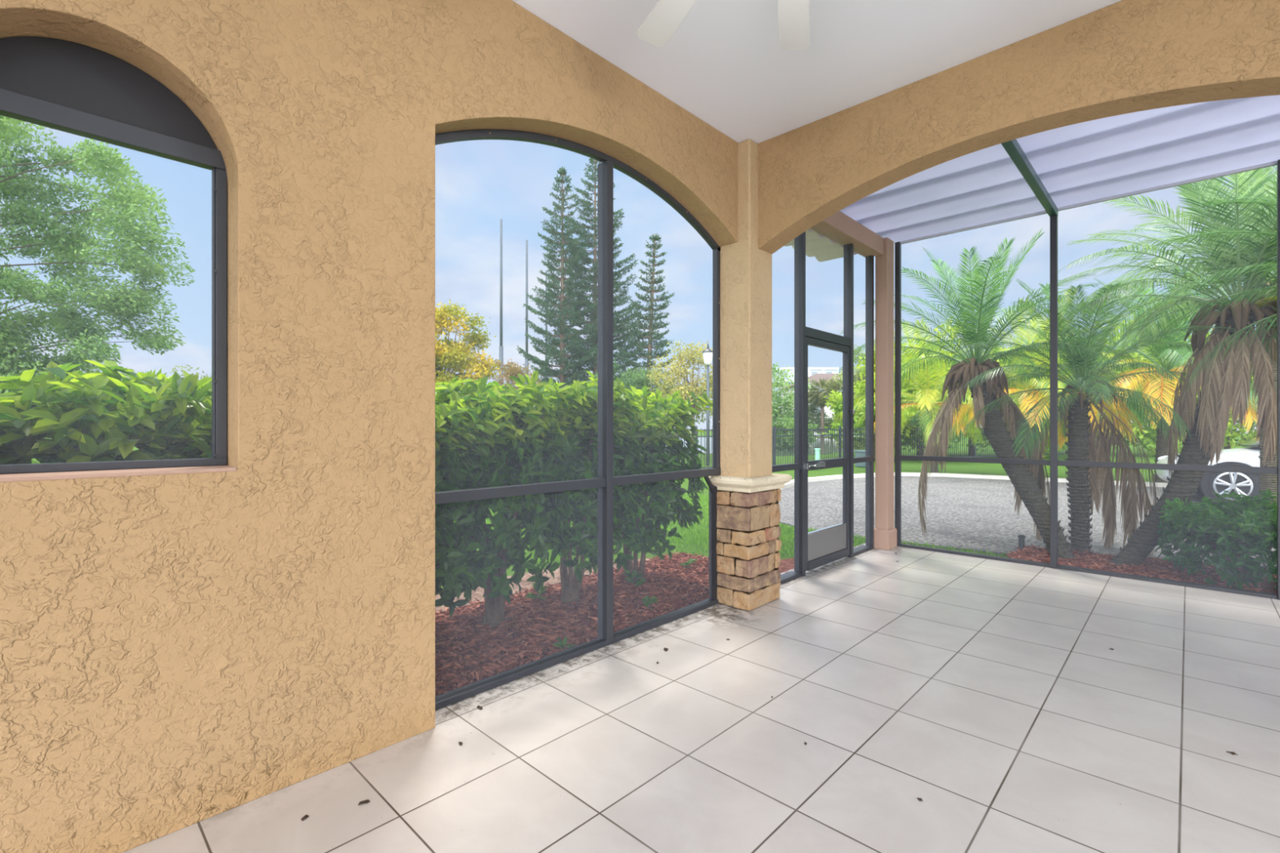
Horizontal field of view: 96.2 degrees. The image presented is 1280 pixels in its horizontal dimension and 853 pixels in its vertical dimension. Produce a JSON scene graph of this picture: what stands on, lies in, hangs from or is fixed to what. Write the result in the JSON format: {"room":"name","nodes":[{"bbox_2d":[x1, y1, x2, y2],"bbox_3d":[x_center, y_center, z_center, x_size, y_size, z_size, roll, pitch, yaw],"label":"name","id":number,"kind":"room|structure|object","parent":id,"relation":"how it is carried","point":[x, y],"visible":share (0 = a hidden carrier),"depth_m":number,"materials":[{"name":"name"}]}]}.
{"room":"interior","nodes":[
{"label":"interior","id":0,"kind":"room"},
{"bbox_2d":[0,0,737,852],"bbox_3d":[-2.184,-0.363,1.167,0.200,3.255,8.670,0,0,44],"label":"wall","id":1,"kind":"structure","parent":0,"point":[178,651],"depth_m":2.02,"materials":[{"name":"beige paint"}]},
{"bbox_2d":[0,36,236,482],"bbox_3d":[-1.635,-0.510,1.731,0.193,1.319,0.668,0,0,44],"label":"window","id":2,"kind":"structure","parent":1,"relation":"in","point":[71,87],"depth_m":1.81,"materials":[{"name":"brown metal"}]},
{"bbox_2d":[435,129,720,710],"bbox_3d":[-0.205,-0.154,3.352,0.082,2.837,2.260,0,0,44],"label":"window frame","id":3,"kind":"structure","parent":1,"relation":"in","point":[605,482],"depth_m":3.33,"materials":[{"name":"brown metal"}]},
{"bbox_2d":[121,542,1279,852],"bbox_3d":[1.070,1.374,-0.082,6.740,0.220,11.360,0,0,44],"label":"floor","id":4,"kind":"structure","parent":0,"point":[994,695],"depth_m":2.32,"materials":[{"name":"tile"}]},
{"bbox_2d":[301,814,308,821],"bbox_3d":[-1.080,1.261,1.852,0.014,0.006,0.025,0,0,3],"label":"scrap","id":5,"kind":"object","parent":4,"relation":"on","point":[305,816],"visible":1,"depth_m":1.85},
{"bbox_2d":[357,799,369,805],"bbox_3d":[-0.925,1.261,1.927,0.036,0.006,0.017,0,0,-15],"label":"scrap","id":6,"kind":"object","parent":4,"relation":"on","point":[367,801],"visible":1,"depth_m":1.92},
{"bbox_2d":[708,138,791,610],"bbox_3d":[0.798,-0.362,4.189,0.391,3.258,0.548,0,0,44],"label":"pillar","id":7,"kind":"structure","parent":4,"relation":"on","point":[748,531],"depth_m":4.04,"materials":[{"name":"paint"}]},
{"bbox_2d":[843,243,874,557],"bbox_3d":[2.197,-0.251,5.781,0.110,3.030,0.575,0,0,44],"label":"window","id":8,"kind":"structure","parent":4,"relation":"on","point":[848,249],"depth_m":5.93,"materials":[{"name":"brown metal"}]},
{"bbox_2d":[805,337,855,571],"bbox_3d":[1.729,0.236,5.219,0.109,2.005,0.936,0,0,44],"label":"door","id":9,"kind":"structure","parent":8,"relation":"attached to","point":[824,546],"depth_m":5.26,"materials":[{"name":"brown metal"}]},
{"bbox_2d":[874,237,897,550],"bbox_3d":[2.556,-0.339,6.001,0.169,3.205,0.234,0,0,44],"label":"column","id":10,"kind":"structure","parent":4,"relation":"on","point":[885,532],"depth_m":5.93,"materials":[{"name":"paint"}]},
{"bbox_2d":[894,210,1049,567],"bbox_3d":[3.204,-0.344,5.632,1.352,3.215,0.060,0,0,44],"label":"window","id":11,"kind":"structure","parent":4,"relation":"on","point":[898,456],"depth_m":6.05,"materials":[{"name":"brown metal"}]},
{"bbox_2d":[1049,160,1277,599],"bbox_3d":[4.184,-0.344,4.689,1.368,3.215,0.070,0,0,44],"label":"screen frame","id":12,"kind":"structure","parent":4,"relation":"on","point":[1055,463],"depth_m":5.03,"materials":[{"name":"brown metal"}]},
{"bbox_2d":[1276,159,1279,599],"bbox_3d":[5.954,-0.344,2.997,3.530,3.215,0.070,0,0,44],"label":"window","id":13,"kind":"structure","parent":4,"relation":"on","point":[1278,161],"depth_m":4.19,"materials":[{"name":"brown metal"}]},
{"bbox_2d":[772,231,805,584],"bbox_3d":[1.092,-0.251,4.624,0.110,3.030,0.795,0,0,44],"label":"window","id":14,"kind":"structure","parent":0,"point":[798,466],"depth_m":4.86,"materials":[{"name":"brown metal"}]},
{"bbox_2d":[511,0,1122,143],"bbox_3d":[-0.066,-2.088,-0.974,7.150,0.195,8.500,0,0,44],"label":"ceiling","id":15,"kind":"structure","parent":0,"point":[725,64],"depth_m":3.01,"materials":[{"name":"paint"}]},
{"bbox_2d":[637,0,810,50],"bbox_3d":[0.438,-1.736,1.636,1.880,0.510,1.896,0,0,44],"label":"ceiling fan","id":16,"kind":"object","parent":15,"relation":"hanging from","point":[664,19],"visible":1,"depth_m":2.39,"materials":[{"name":"white paint"}]},
{"bbox_2d":[810,210,883,257],"bbox_3d":[1.644,-1.853,5.137,0.180,0.175,2.300,0,0,44],"label":"beam","id":17,"kind":"structure","parent":0,"point":[839,228],"depth_m":5.40,"materials":[{"name":"paint"}]},
{"bbox_2d":[805,326,850,346],"bbox_3d":[1.697,-1.268,5.232,0.065,0.995,0.930,0,0,44],"label":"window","id":18,"kind":"structure","parent":17,"relation":"attached to","point":[813,333],"depth_m":5.18,"materials":[{"name":"grey metal"}]},
{"bbox_2d":[757,0,1279,254],"bbox_3d":[3.171,-0.363,1.932,6.485,3.255,0.185,0,0,44],"label":"wall","id":19,"kind":"structure","parent":0,"point":[1124,56],"depth_m":2.95,"materials":[{"name":"beige paint"}]},
{"bbox_2d":[840,95,1279,244],"bbox_3d":[4.099,-2.034,3.096,6.750,0.165,2.760,0,0,44],"label":"roof","id":20,"kind":"structure","parent":0,"point":[1127,153],"depth_m":4.33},
{"bbox_2d":[784,228,857,262],"bbox_3d":[1.497,-1.879,5.554,0.390,0.115,2.100,0,0,44],"label":"eave","id":21,"kind":"object","parent":20,"relation":"attached to","point":[823,248],"visible":0.29,"depth_m":5.88,"materials":[{"name":"paint"}]},
{"bbox_2d":[1000,138,1057,216],"bbox_3d":[2.821,-1.915,4.220,0.060,0.067,2.600,0,0,44],"label":"beam","id":22,"kind":"structure","parent":20,"relation":"attached to","point":[1012,148],"depth_m":4.33,"materials":[{"name":"black metal"}]},
{"label":"outside","id":23,"kind":"structure","parent":0,"visible":0},
{"bbox_2d":[778,475,1276,568],"bbox_3d":[16.859,1.384,0.890,36.850,0.040,10.620,0,0,44],"label":"driveway","id":24,"kind":"structure","parent":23,"point":[965,513],"depth_m":9.05,"materials":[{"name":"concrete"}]},
{"bbox_2d":[779,472,1167,490],"bbox_3d":[19.895,1.334,4.588,37.259,0.120,5.771,0,0,34],"label":"curb","id":25,"kind":"object","parent":24,"relation":"on","point":[791,483],"visible":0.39,"depth_m":14.90,"materials":[{"name":"concrete"}]},
{"bbox_2d":[1155,436,1260,506],"bbox_3d":[11.910,0.628,9.819,4.546,1.552,2.170,0,0,36],"label":"car","id":26,"kind":"object","parent":24,"relation":"on","point":[1247,484],"visible":0.49,"depth_m":9.97,"materials":[{"name":"silver metal"}]},
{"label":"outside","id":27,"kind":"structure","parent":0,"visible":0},
{"bbox_2d":[31,431,1253,588],"bbox_3d":[15.981,1.924,74.630,200.000,1.080,210.000,0,0,44],"label":"lawn","id":28,"kind":"structure","parent":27,"point":[907,466],"depth_m":18.04,"materials":[{"name":"green plant"}]},
{"bbox_2d":[0,115,195,439],"bbox_3d":[-17.064,-4.182,14.628,9.606,11.091,9.187,0,0,0],"label":"shade tree","id":29,"kind":"object","parent":28,"relation":"on","point":[126,303],"visible":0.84,"depth_m":15.18,"materials":[{"name":"green plant"}]},
{"bbox_2d":[169,364,199,377],"bbox_3d":[-56.634,-3.127,71.973,9.932,9.264,9.612,0,0,44],"label":"tree","id":30,"kind":"object","parent":28,"relation":"on","point":[179,366],"visible":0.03,"depth_m":71.16,"materials":[{"name":"green plant"}]},
{"bbox_2d":[200,370,211,383],"bbox_3d":[-54.625,-2.889,74.189,9.534,8.711,9.061,0,0,44],"label":"tree","id":31,"kind":"object","parent":28,"relation":"on","point":[205,375],"visible":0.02,"depth_m":73.11,"materials":[{"name":"green plant"}]},
{"bbox_2d":[435,299,501,386],"bbox_3d":[-6.789,-1.529,20.141,3.935,5.989,3.903,0,0,36],"label":"maple tree","id":32,"kind":"object","parent":28,"relation":"on","point":[455,357],"visible":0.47,"depth_m":19.58,"materials":[{"name":"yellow plant"}]},
{"bbox_2d":[498,218,503,385],"bbox_3d":[-14.982,-10.500,62.000,0.418,23.729,0.440,0,0,44],"label":"pole","id":33,"kind":"object","parent":28,"relation":"on","point":[500,347],"visible":0.67,"depth_m":61.88,"materials":[{"name":"grey metal"}]},
{"bbox_2d":[489,358,540,392],"bbox_3d":[-5.612,-0.722,24.074,2.997,4.374,3.013,0,0,36],"label":"maple tree","id":34,"kind":"object","parent":28,"relation":"on","point":[509,372],"visible":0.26,"depth_m":23.70,"materials":[{"name":"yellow plant"}]},
{"bbox_2d":[524,240,528,384],"bbox_3d":[-13.795,-10.676,70.000,0.418,24.080,0.440,0,0,44],"label":"pole","id":35,"kind":"object","parent":28,"relation":"on","point":[526,362],"visible":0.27,"depth_m":69.90,"materials":[{"name":"grey metal"}]},
{"bbox_2d":[544,270,547,377],"bbox_3d":[-13.036,-10.181,80.000,0.418,23.091,0.440,0,0,44],"label":"pole","id":36,"kind":"object","parent":28,"relation":"on","point":[546,325],"visible":0.28,"depth_m":79.90,"materials":[{"name":"grey metal"}]},
{"bbox_2d":[515,166,597,388],"bbox_3d":[-4.337,-6.115,29.834,5.225,14.958,4.823,0,0,15],"label":"pine","id":37,"kind":"object","parent":28,"relation":"on","point":[561,322],"visible":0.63,"depth_m":29.47,"materials":[{"name":"green plant"}]},
{"bbox_2d":[530,158,648,383],"bbox_3d":[-2.682,-6.962,31.480,6.825,16.651,6.647,0,0,-5],"label":"pine","id":38,"kind":"object","parent":28,"relation":"on","point":[620,328],"visible":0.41,"depth_m":31.32,"materials":[{"name":"green plant"}]},
{"bbox_2d":[435,557,794,690],"bbox_3d":[-1.402,1.381,3.621,1.970,0.045,9.300,0,0,44],"label":"garden bed","id":39,"kind":"object","parent":28,"relation":"on","point":[788,564],"visible":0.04,"depth_m":4.14,"materials":[{"name":"brown soil"}]},
{"bbox_2d":[0,359,211,464],"bbox_3d":[-2.393,0.565,2.420,1.127,1.718,1.102,0,0,41],"label":"shrub","id":40,"kind":"object","parent":39,"relation":"on","point":[86,417],"visible":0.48,"depth_m":2.23,"materials":[{"name":"green plant"}]},
{"bbox_2d":[135,368,211,459],"bbox_3d":[-1.908,0.551,2.930,1.143,1.746,1.121,0,0,44],"label":"shrub","id":41,"kind":"object","parent":39,"relation":"on","point":[157,384],"visible":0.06,"depth_m":2.42,"materials":[{"name":"green plant"}]},
{"bbox_2d":[435,383,510,617],"bbox_3d":[-1.441,0.557,3.438,1.132,1.734,1.142,0,0,44],"label":"shrub","id":42,"kind":"object","parent":39,"relation":"on","point":[451,423],"visible":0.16,"depth_m":3.32,"materials":[{"name":"green plant"}]},
{"bbox_2d":[435,370,588,628],"bbox_3d":[-0.995,0.533,3.927,1.112,1.782,1.133,0,0,44],"label":"shrub","id":43,"kind":"object","parent":39,"relation":"on","point":[525,446],"visible":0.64,"depth_m":3.64,"materials":[{"name":"green plant"}]},
{"bbox_2d":[435,558,649,613],"bbox_3d":[-2.534,1.379,3.355,0.700,0.050,7.350,0,0,44],"label":"strip","id":44,"kind":"object","parent":39,"relation":"on","point":[478,593],"visible":0.06,"depth_m":4.91,"materials":[{"name":"beige concrete"}]},
{"bbox_2d":[552,636,575,652],"bbox_3d":[-0.454,1.315,3.414,0.138,0.098,0.128,0,0,44],"label":"seedling","id":45,"kind":"object","parent":39,"relation":"on","point":[562,643],"visible":0.82,"depth_m":3.42,"materials":[{"name":"green plant"}]},
{"bbox_2d":[497,370,648,606],"bbox_3d":[-0.538,0.499,4.402,1.176,1.849,1.126,0,0,44],"label":"shrub","id":46,"kind":"object","parent":39,"relation":"on","point":[582,544],"visible":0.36,"depth_m":4.12,"materials":[{"name":"green plant"}]},
{"bbox_2d":[435,550,786,696],"bbox_3d":[-0.388,1.342,4.238,1.535,0.089,3.939,0,0,44],"label":"mulch","id":47,"kind":"object","parent":39,"relation":"on","point":[473,633],"visible":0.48,"depth_m":3.98,"materials":[{"name":"brown wood"}]},
{"bbox_2d":[524,582,548,599],"bbox_3d":[-0.789,1.293,4.429,0.184,0.142,0.167,0,0,44],"label":"seedling","id":48,"kind":"object","parent":47,"relation":"on","point":[530,595],"visible":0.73,"depth_m":4.42,"materials":[{"name":"green plant"}]},
{"bbox_2d":[680,557,697,568],"bbox_3d":[0.469,1.313,5.457,0.172,0.102,0.132,0,0,-8],"label":"seedling","id":49,"kind":"object","parent":47,"relation":"on","point":[691,560],"visible":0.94,"depth_m":5.46,"materials":[{"name":"green plant"}]},
{"bbox_2d":[621,569,646,586],"bbox_3d":[-0.046,1.283,4.789,0.211,0.162,0.222,0,0,44],"label":"seedling","id":50,"kind":"object","parent":39,"relation":"on","point":[628,574],"visible":0.94,"depth_m":4.80,"materials":[{"name":"green plant"}]},
{"bbox_2d":[573,385,712,587],"bbox_3d":[-0.032,0.514,4.894,1.147,1.819,1.230,0,0,44],"label":"shrub","id":51,"kind":"object","parent":39,"relation":"on","point":[657,422],"visible":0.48,"depth_m":4.64,"materials":[{"name":"green plant"}]},
{"bbox_2d":[641,595,657,608],"bbox_3d":[0.070,1.306,4.222,0.125,0.115,0.177,0,0,1],"label":"seedling","id":52,"kind":"object","parent":39,"relation":"on","point":[650,601],"visible":0.95,"depth_m":4.24,"materials":[{"name":"green plant"}]},
{"bbox_2d":[589,358,655,395],"bbox_3d":[-1.070,-0.739,25.039,3.581,4.409,3.450,0,0,8],"label":"round tree","id":53,"kind":"object","parent":28,"relation":"on","point":[637,381],"visible":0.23,"depth_m":24.41,"materials":[{"name":"green plant"}]},
{"bbox_2d":[453,493,815,564],"bbox_3d":[0.156,1.336,8.421,4.699,0.096,5.694,0,0,44],"label":"grass","id":54,"kind":"structure","parent":28,"relation":"on","point":[704,497],"depth_m":7.33,"materials":[{"name":"green plant"}]},
{"bbox_2d":[614,232,679,395],"bbox_3d":[0.422,-4.373,29.948,3.770,11.490,3.599,0,0,-30],"label":"pine","id":55,"kind":"object","parent":28,"relation":"on","point":[641,346],"visible":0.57,"depth_m":29.70,"materials":[{"name":"green plant"}]},
{"bbox_2d":[642,339,712,459],"bbox_3d":[2.162,-1.040,23.925,3.897,5.010,3.854,0,0,14],"label":"maple tree","id":56,"kind":"object","parent":28,"relation":"on","point":[681,357],"visible":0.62,"depth_m":23.49,"materials":[{"name":"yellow plant"}]},
{"bbox_2d":[646,378,712,442],"bbox_3d":[1.428,-0.395,26.198,3.234,3.721,3.448,0,0,-18],"label":"round tree","id":57,"kind":"object","parent":28,"relation":"on","point":[698,416],"visible":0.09,"depth_m":25.55,"materials":[{"name":"green plant"}]},
{"bbox_2d":[688,379,712,427],"bbox_3d":[6.514,-1.816,44.054,6.490,6.563,5.586,0,0,44],"label":"round tree","id":58,"kind":"object","parent":28,"relation":"on","point":[711,393],"visible":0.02,"depth_m":43.84,"materials":[{"name":"green plant"}]},
{"bbox_2d":[702,343,712,466],"bbox_3d":[2.368,-0.765,20.000,0.406,4.259,0.406,0,0,-24],"label":"street lamp","id":59,"kind":"object","parent":28,"relation":"on","point":[707,353],"visible":0.92,"depth_m":19.95,"materials":[{"name":"white metal"}]},
{"bbox_2d":[772,362,811,431],"bbox_3d":[9.643,-1.476,40.163,4.519,6.047,5.493,0,0,44],"label":"round tree","id":60,"kind":"object","parent":28,"relation":"on","point":[776,410],"visible":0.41,"depth_m":39.37,"materials":[{"name":"green plant"}]},
{"bbox_2d":[772,417,819,450],"bbox_3d":[8.647,0.510,34.059,3.689,2.137,3.544,0,0,44],"label":"round tree","id":61,"kind":"object","parent":28,"relation":"on","point":[790,424],"visible":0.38,"depth_m":33.44,"materials":[{"name":"green plant"}]},
{"bbox_2d":[772,367,838,423],"bbox_3d":[36.380,-5.748,131.754,20.165,14.225,20.234,0,0,44],"label":"apartment building","id":62,"kind":"structure","parent":28,"relation":"on","point":[811,371],"depth_m":124.94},
{"bbox_2d":[783,397,829,428],"bbox_3d":[17.860,-0.842,62.137,5.317,4.615,5.242,0,0,44],"label":"round tree","id":63,"kind":"object","parent":28,"relation":"on","point":[811,410],"visible":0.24,"depth_m":60.98,"materials":[{"name":"green plant"}]},
{"bbox_2d":[814,448,820,470],"bbox_3d":[5.608,1.029,18.136,0.144,0.670,0.144,0,0,44],"label":"post","id":64,"kind":"object","parent":28,"relation":"on","point":[817,450],"visible":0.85,"depth_m":18.09,"materials":[{"name":"plastic"}]},
{"bbox_2d":[777,373,858,436],"bbox_3d":[28.301,-3.329,87.000,18.780,9.386,18.900,0,0,44],"label":"apartment building","id":65,"kind":"structure","parent":28,"relation":"on","point":[816,376],"depth_m":82.97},
{"bbox_2d":[808,377,839,439],"bbox_3d":[18.949,-1.988,60.038,4.554,6.704,4.697,0,0,44],"label":"fan palm","id":66,"kind":"object","parent":28,"relation":"on","point":[813,393],"visible":0.48,"depth_m":59.83,"materials":[{"name":"green plant"}]},
{"bbox_2d":[811,409,838,438],"bbox_3d":[21.416,-0.236,65.704,11.290,3.540,9.481,0,0,44],"label":"round tree","id":67,"kind":"object","parent":28,"relation":"on","point":[829,420],"visible":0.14,"depth_m":64.06,"materials":[{"name":"green plant"}]},
{"bbox_2d":[817,377,854,405],"bbox_3d":[20.222,-1.942,57.971,4.661,6.612,4.602,0,0,44],"label":"fan palm","id":68,"kind":"object","parent":28,"relation":"on","point":[834,384],"visible":0.25,"depth_m":57.78,"materials":[{"name":"green plant"}]},
{"bbox_2d":[666,523,1008,557],"bbox_3d":[2.073,1.342,6.477,3.333,0.084,1.899,0,0,44],"label":"grass","id":69,"kind":"structure","parent":28,"relation":"on","point":[860,540],"depth_m":6.66,"materials":[{"name":"green plant"}]},
{"bbox_2d":[613,426,1067,471],"bbox_3d":[7.292,0.684,20.814,29.637,1.400,0.948,0,0,-27],"label":"picket fence","id":70,"kind":"object","parent":28,"relation":"on","point":[774,429],"visible":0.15,"depth_m":20.59,"materials":[{"name":"black metal"}]},
{"bbox_2d":[831,343,875,402],"bbox_3d":[14.872,-2.006,38.006,4.333,6.942,3.859,0,0,44],"label":"round tree","id":71,"kind":"object","parent":28,"relation":"on","point":[856,377],"visible":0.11,"depth_m":38.08,"materials":[{"name":"green plant"}]},
{"bbox_2d":[853,449,875,466],"bbox_3d":[7.638,1.089,19.587,0.540,0.550,0.540,0,0,44],"label":"utility box","id":72,"kind":"object","parent":28,"relation":"on","point":[858,453],"visible":0.51,"depth_m":19.45,"materials":[{"name":"plastic"}]},
{"bbox_2d":[821,373,924,450],"bbox_3d":[9.666,-0.436,23.907,3.674,3.807,4.231,0,0,-24],"label":"shade tree","id":73,"kind":"object","parent":28,"relation":"on","point":[837,405],"visible":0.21,"depth_m":23.55,"materials":[{"name":"green plant"}]},
{"bbox_2d":[853,337,980,455],"bbox_3d":[11.952,-1.275,25.194,5.070,5.482,5.372,0,0,-25],"label":"shade tree","id":74,"kind":"object","parent":28,"relation":"on","point":[912,391],"visible":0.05,"depth_m":24.14,"materials":[{"name":"green plant"}]},
{"bbox_2d":[836,314,1031,472],"bbox_3d":[8.497,-0.955,16.689,4.936,4.748,4.979,0,0,12],"label":"palm tree","id":75,"kind":"object","parent":28,"relation":"on","point":[926,386],"visible":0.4,"depth_m":16.48,"materials":[{"name":"green plant"}]},
{"bbox_2d":[906,407,962,462],"bbox_3d":[11.253,0.305,21.983,2.006,2.323,1.967,0,0,44],"label":"shade tree","id":76,"kind":"object","parent":28,"relation":"on","point":[913,420],"visible":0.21,"depth_m":21.95,"materials":[{"name":"green plant"}]},
{"bbox_2d":[903,320,1049,456],"bbox_3d":[15.460,-1.812,27.143,6.650,6.555,7.677,0,0,19],"label":"shade tree","id":77,"kind":"object","parent":28,"relation":"on","point":[935,329],"visible":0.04,"depth_m":26.09,"materials":[{"name":"green plant"}]},
{"bbox_2d":[837,228,1143,560],"bbox_3d":[4.169,-0.385,7.002,2.905,3.736,2.980,0,0,-39],"label":"palm tree","id":78,"kind":"object","parent":28,"relation":"on","point":[1030,489],"visible":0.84,"depth_m":6.69,"materials":[{"name":"green plant"}]},
{"bbox_2d":[968,344,1101,457],"bbox_3d":[17.607,-1.187,25.710,5.852,5.453,6.243,0,0,9],"label":"shade tree","id":79,"kind":"object","parent":28,"relation":"on","point":[1064,446],"visible":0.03,"depth_m":24.83,"materials":[{"name":"green plant"}]},
{"bbox_2d":[927,287,1164,444],"bbox_3d":[10.482,-1.007,15.253,5.082,4.844,5.215,0,0,44],"label":"palm tree","id":80,"kind":"object","parent":28,"relation":"on","point":[1032,385],"visible":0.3,"depth_m":14.84,"materials":[{"name":"green plant"}]},
{"bbox_2d":[1044,315,1180,449],"bbox_3d":[22.185,-1.861,28.110,6.698,6.654,7.161,0,0,44],"label":"shade tree","id":81,"kind":"object","parent":28,"relation":"on","point":[1134,428],"visible":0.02,"depth_m":26.43,"materials":[{"name":"green plant"}]},
{"bbox_2d":[1036,263,1258,483],"bbox_3d":[12.532,-1.284,13.612,5.419,5.404,5.572,0,0,44],"label":"palm tree","id":82,"kind":"object","parent":28,"relation":"on","point":[1166,388],"visible":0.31,"depth_m":13.22,"materials":[{"name":"green plant"}]},
{"bbox_2d":[1036,553,1276,594],"bbox_3d":[6.242,1.369,3.891,6.350,0.070,1.450,0,0,44],"label":"bed","id":83,"kind":"object","parent":28,"relation":"on","point":[1268,587],"visible":0.08,"depth_m":4.92,"materials":[{"name":"brown soil"}]},
{"bbox_2d":[954,271,1235,557],"bbox_3d":[4.809,-0.084,6.172,2.331,3.133,2.429,0,0,44],"label":"palm tree","id":84,"kind":"object","parent":83,"relation":"on","point":[1084,485],"visible":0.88,"depth_m":6.03,"materials":[{"name":"green plant"}]},
{"bbox_2d":[1005,544,1268,592],"bbox_3d":[4.483,1.318,5.342,1.840,0.089,1.230,0,0,44],"label":"mulch","id":85,"kind":"object","parent":83,"relation":"on","point":[1094,561],"visible":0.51,"depth_m":5.34,"materials":[{"name":"red wood"}]},
{"bbox_2d":[1017,534,1025,553],"bbox_3d":[4.099,1.264,6.170,0.070,0.200,0.072,0,0,44],"label":"path light","id":86,"kind":"object","parent":85,"relation":"on","point":[1021,537],"visible":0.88,"depth_m":6.15,"materials":[{"name":"black metal"}]},
{"bbox_2d":[1035,165,1276,566],"bbox_3d":[5.976,-0.718,5.559,3.705,4.404,3.191,0,0,44],"label":"palm tree","id":87,"kind":"object","parent":83,"relation":"on","point":[1229,378],"visible":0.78,"depth_m":5.43,"materials":[{"name":"green plant"}]},
{"bbox_2d":[1128,195,1276,466],"bbox_3d":[6.239,-0.623,4.771,3.387,4.083,2.433,0,0,44],"label":"palm tree","id":88,"kind":"object","parent":83,"relation":"on","point":[1272,322],"visible":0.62,"depth_m":5.11,"materials":[{"name":"green plant"}]},
{"bbox_2d":[1155,488,1276,590],"bbox_3d":[5.107,0.978,4.826,1.215,0.891,1.293,0,0,44],"label":"round shrub","id":89,"kind":"object","parent":83,"relation":"on","point":[1232,537],"visible":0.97,"depth_m":4.70,"materials":[{"name":"green plant"}]},
{"bbox_2d":[1103,324,1257,456],"bbox_3d":[24.677,-1.632,27.102,6.982,6.234,6.872,0,0,44],"label":"shade tree","id":90,"kind":"object","parent":28,"relation":"on","point":[1151,433],"visible":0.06,"depth_m":26.12,"materials":[{"name":"green plant"}]},
{"bbox_2d":[1091,165,1276,512],"bbox_3d":[9.818,-1.582,9.176,4.231,5.998,4.215,0,0,44],"label":"palm tree","id":91,"kind":"object","parent":28,"relation":"on","point":[1267,481],"visible":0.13,"depth_m":9.00,"materials":[{"name":"green plant"}]},
{"bbox_2d":[1149,362,1257,451],"bbox_3d":[29.828,-1.500,29.248,6.469,5.932,7.766,0,0,4],"label":"shade tree","id":92,"kind":"object","parent":28,"relation":"on","point":[1252,427],"visible":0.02,"depth_m":28.08,"materials":[{"name":"green plant"}]},
{"bbox_2d":[1229,361,1257,430],"bbox_3d":[29.988,-1.794,26.969,6.657,6.520,6.489,0,0,12],"label":"shade tree","id":93,"kind":"object","parent":28,"relation":"on","point":[1251,362],"visible":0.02,"depth_m":26.93,"materials":[{"name":"green plant"}]},
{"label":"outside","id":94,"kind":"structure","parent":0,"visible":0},
{"bbox_2d":[638,437,854,456],"bbox_3d":[7.965,1.391,53.936,37.000,0.065,43.000,0,0,44],"label":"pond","id":95,"kind":"structure","parent":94,"point":[701,440],"depth_m":38.25,"materials":[{"name":"liquid"}]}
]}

